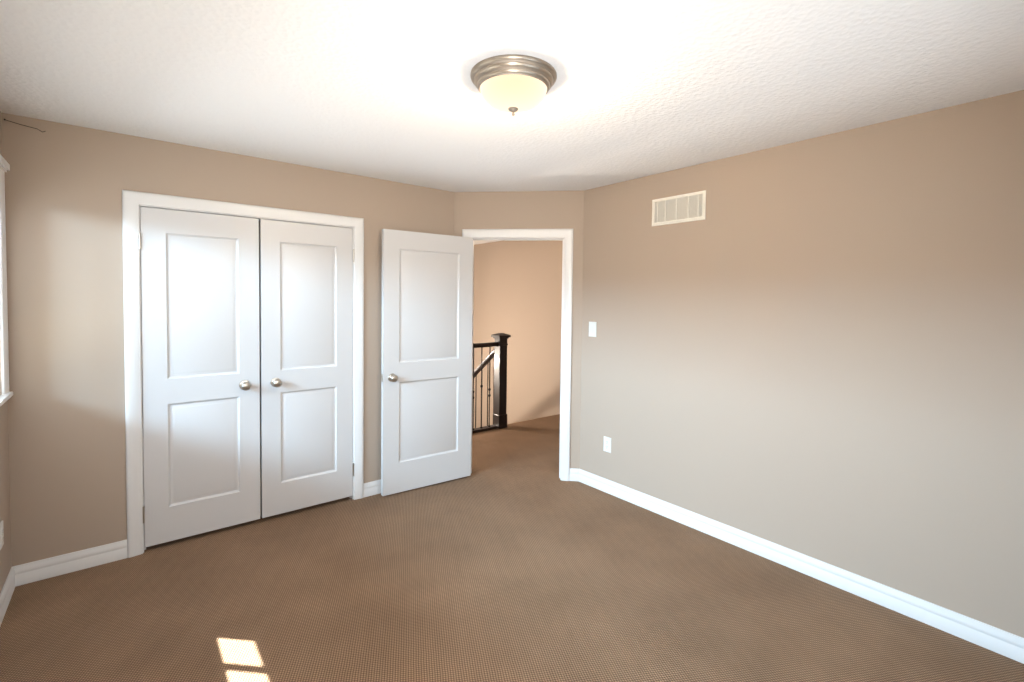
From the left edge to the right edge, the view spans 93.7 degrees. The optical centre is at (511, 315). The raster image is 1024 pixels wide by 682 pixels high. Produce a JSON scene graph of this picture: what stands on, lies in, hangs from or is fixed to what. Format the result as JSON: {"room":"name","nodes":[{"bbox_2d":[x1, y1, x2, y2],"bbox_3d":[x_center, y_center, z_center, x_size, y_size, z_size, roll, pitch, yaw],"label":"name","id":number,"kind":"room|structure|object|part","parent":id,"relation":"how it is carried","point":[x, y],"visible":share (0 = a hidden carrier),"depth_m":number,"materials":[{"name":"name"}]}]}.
{"room":"empty bedroom","nodes":[
{"label":"empty bedroom","id":0,"kind":"room"},
{"bbox_2d":[0,111,11,592],"bbox_3d":[-1.908,0.233,1.486,0.160,2.440,2.628,-1,2,-39],"label":"wall","id":1,"kind":"structure","parent":0,"point":[6,484],"depth_m":2.39,"materials":[{"name":"beige paint"}]},
{"bbox_2d":[0,520,3,549],"bbox_3d":[-2.439,1.048,2.296,0.009,0.118,0.074,-1,2,-39],"label":"electrical outlet","id":2,"kind":"object","parent":1,"relation":"attached to","point":[1,534],"visible":1,"depth_m":2.29,"materials":[{"name":"white plastic"}]},
{"bbox_2d":[0,391,12,405],"bbox_3d":[-1.775,0.437,1.430,0.083,0.022,2.540,-1,2,-39],"label":"window stool","id":3,"kind":"structure","parent":1,"relation":"on","point":[4,398],"depth_m":2.31,"materials":[{"name":"white wood"}]},
{"bbox_2d":[0,566,17,625],"bbox_3d":[-1.362,1.425,0.968,0.014,0.104,3.958,-1,2,-39],"label":"baseboard","id":4,"kind":"structure","parent":1,"relation":"attached to","point":[11,582],"depth_m":2.36,"materials":[{"name":"white wood"}]},
{"bbox_2d":[1,113,453,566],"bbox_3d":[-1.631,0.176,3.318,2.890,2.440,0.120,-1,2,-39],"label":"wall","id":5,"kind":"structure","parent":0,"point":[66,185],"depth_m":2.66,"materials":[{"name":"beige paint"}]},
{"bbox_2d":[17,540,126,585],"bbox_3d":[-2.409,1.357,2.655,0.440,0.104,0.014,-1,2,-39],"label":"baseboard","id":6,"kind":"structure","parent":5,"relation":"attached to","point":[27,573],"depth_m":2.64,"materials":[{"name":"white wood"}]},
{"bbox_2d":[122,190,363,557],"bbox_3d":[-1.697,0.337,3.229,1.411,2.123,0.185,-1,2,-39],"label":"closet doors","id":7,"kind":"structure","parent":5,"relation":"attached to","point":[144,547],"depth_m":3.12,"materials":[{"name":"white wood"}]},
{"bbox_3d":[-1.921,0.368,2.996,0.629,2.010,0.100,-1,2,-39],"label":"closet left door","id":8,"kind":"part","parent":7,"relation":"part of","materials":[{"name":"white wood"}]},
{"bbox_3d":[-1.734,0.456,3.127,0.065,0.065,0.065,-1,2,-39],"label":"knob","id":9,"kind":"part","parent":7,"relation":"part of","materials":[{"name":"silver metal"}]},
{"bbox_3d":[-1.588,0.454,3.245,0.065,0.065,0.065,-1,2,-39],"label":"knob","id":10,"kind":"part","parent":7,"relation":"part of","materials":[{"name":"silver metal"}]},
{"bbox_3d":[-1.422,0.361,3.397,0.629,2.010,0.100,-1,2,-39],"label":"closet right door","id":11,"kind":"part","parent":7,"relation":"part of","materials":[{"name":"white wood"}]},
{"bbox_2d":[363,479,380,496],"bbox_3d":[-0.792,1.335,3.925,0.850,0.104,0.061,-1,2,-39],"label":"baseboard","id":12,"kind":"structure","parent":5,"relation":"attached to","point":[372,488],"depth_m":3.72,"materials":[{"name":"white wood"}]},
{"bbox_2d":[259,233,260,515],"bbox_3d":[-2.792,0.993,4.705,0.120,4.190,3.442,-1,2,-39],"label":"wall","id":13,"kind":"structure","parent":0,"point":[259,358],"depth_m":3.31,"materials":[{"name":"beige paint"}]},
{"bbox_2d":[0,414,1023,681],"bbox_3d":[0.286,1.493,2.889,5.310,0.120,5.120,-1,2,-39],"label":"floor","id":14,"kind":"structure","parent":0,"point":[512,558],"depth_m":2.39,"materials":[{"name":"brown carpet"}]},
{"bbox_2d":[0,0,1023,244],"bbox_3d":[-0.473,-1.107,3.787,5.310,0.120,7.640,-1,2,-39],"label":"ceiling","id":15,"kind":"structure","parent":0,"point":[388,90],"depth_m":1.96,"materials":[{"name":"white paint"}]},
{"bbox_2d":[470,54,556,115],"bbox_3d":[0.006,-0.901,1.971,0.354,0.161,0.354,-1,2,-39],"label":"ceiling light","id":16,"kind":"object","parent":15,"relation":"attached to","point":[512,83],"visible":1,"depth_m":1.87,"materials":[{"name":"silver metal"}]},
{"bbox_3d":[0.006,-0.889,1.971,0.274,0.080,0.274,-1,2,-39],"label":"glass","id":17,"kind":"part","parent":16,"relation":"part of","materials":[{"name":"white glass"}]},
{"bbox_2d":[472,240,562,427],"bbox_3d":[0.865,0.983,6.302,0.120,4.190,5.538,-1,2,-39],"label":"wall","id":18,"kind":"structure","parent":0,"point":[517,294],"depth_m":7.09,"materials":[{"name":"beige paint"}]},
{"bbox_2d":[454,190,583,468],"bbox_3d":[0.046,0.169,4.146,1.198,2.440,0.120,1,2,6],"label":"wall","id":19,"kind":"structure","parent":0,"point":[521,210],"depth_m":4.04,"materials":[{"name":"beige paint"}]},
{"bbox_2d":[462,229,572,480],"bbox_3d":[0.038,0.356,4.153,0.822,2.064,0.120,1,2,6],"label":"door jamb","id":20,"kind":"structure","parent":19,"relation":"in","point":[506,239],"depth_m":4.10,"materials":[{"name":"white wood"}]},
{"bbox_2d":[381,229,472,495],"bbox_3d":[-0.665,0.359,3.879,0.791,2.032,0.165,-1,2,-36],"label":"bedroom door","id":21,"kind":"structure","parent":20,"relation":"attached to","point":[426,367],"depth_m":3.84,"materials":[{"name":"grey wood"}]},
{"bbox_3d":[-0.945,0.473,3.681,0.104,0.065,0.165,-1,2,-36],"label":"knob","id":22,"kind":"part","parent":21,"relation":"part of","materials":[{"name":"silver metal"}]},
{"bbox_2d":[580,90,1023,637],"bbox_3d":[1.666,0.232,2.780,0.120,2.440,3.302,-1,2,-39],"label":"wall","id":23,"kind":"structure","parent":0,"point":[813,347],"depth_m":2.57,"materials":[{"name":"beige paint"}]},
{"bbox_2d":[589,322,595,336],"bbox_3d":[0.656,0.111,3.928,0.014,0.122,0.078,-1,2,-39],"label":"rocker light switch","id":24,"kind":"object","parent":23,"relation":"attached to","point":[592,329],"visible":1,"depth_m":3.92,"materials":[{"name":"white plastic"}]},
{"bbox_2d":[603,436,610,452],"bbox_3d":[0.757,1.025,3.821,0.009,0.118,0.074,-1,2,-39],"label":"electrical outlet","id":25,"kind":"object","parent":23,"relation":"attached to","point":[607,444],"visible":1,"depth_m":3.82,"materials":[{"name":"white plastic"}]},
{"bbox_2d":[652,190,705,225],"bbox_3d":[1.141,-0.735,3.312,0.010,0.190,0.410,-1,2,-39],"label":"air vent","id":26,"kind":"object","parent":23,"relation":"in","point":[688,207],"visible":1,"depth_m":3.30,"materials":[{"name":"white metal"}]},
{"bbox_2d":[569,468,1023,663],"bbox_3d":[1.523,1.398,2.828,0.069,0.104,3.241,-1,2,-39],"label":"baseboard","id":27,"kind":"structure","parent":23,"relation":"attached to","point":[994,639],"depth_m":2.59,"materials":[{"name":"white wood"}]},
{"bbox_3d":[-1.600,3.100,6.332,3.970,0.100,2.540,-1,2,-39],"label":"floor","id":28,"kind":"structure","parent":0,"visible":0},
{"bbox_2d":[472,333,510,433],"bbox_3d":[-1.785,1.636,5.748,2.743,2.900,2.192,-1,2,-39],"label":"stair railing","id":29,"kind":"object","parent":28,"relation":"on","point":[499,344],"visible":0.19,"depth_m":5.69,"materials":[{"name":"black wood"}]},
{"bbox_3d":[-1.812,-0.797,1.348,0.160,0.370,2.360,-1,2,-39],"label":"wall","id":30,"kind":"structure","parent":0,"visible":0},
{"bbox_2d":[0,154,9,394],"bbox_3d":[-1.744,-0.144,1.430,0.034,1.141,2.530,-1,2,-39],"label":"window","id":31,"kind":"structure","parent":30,"relation":"in","point":[4,165],"depth_m":2.36,"materials":[{"name":"white"}]}
]}

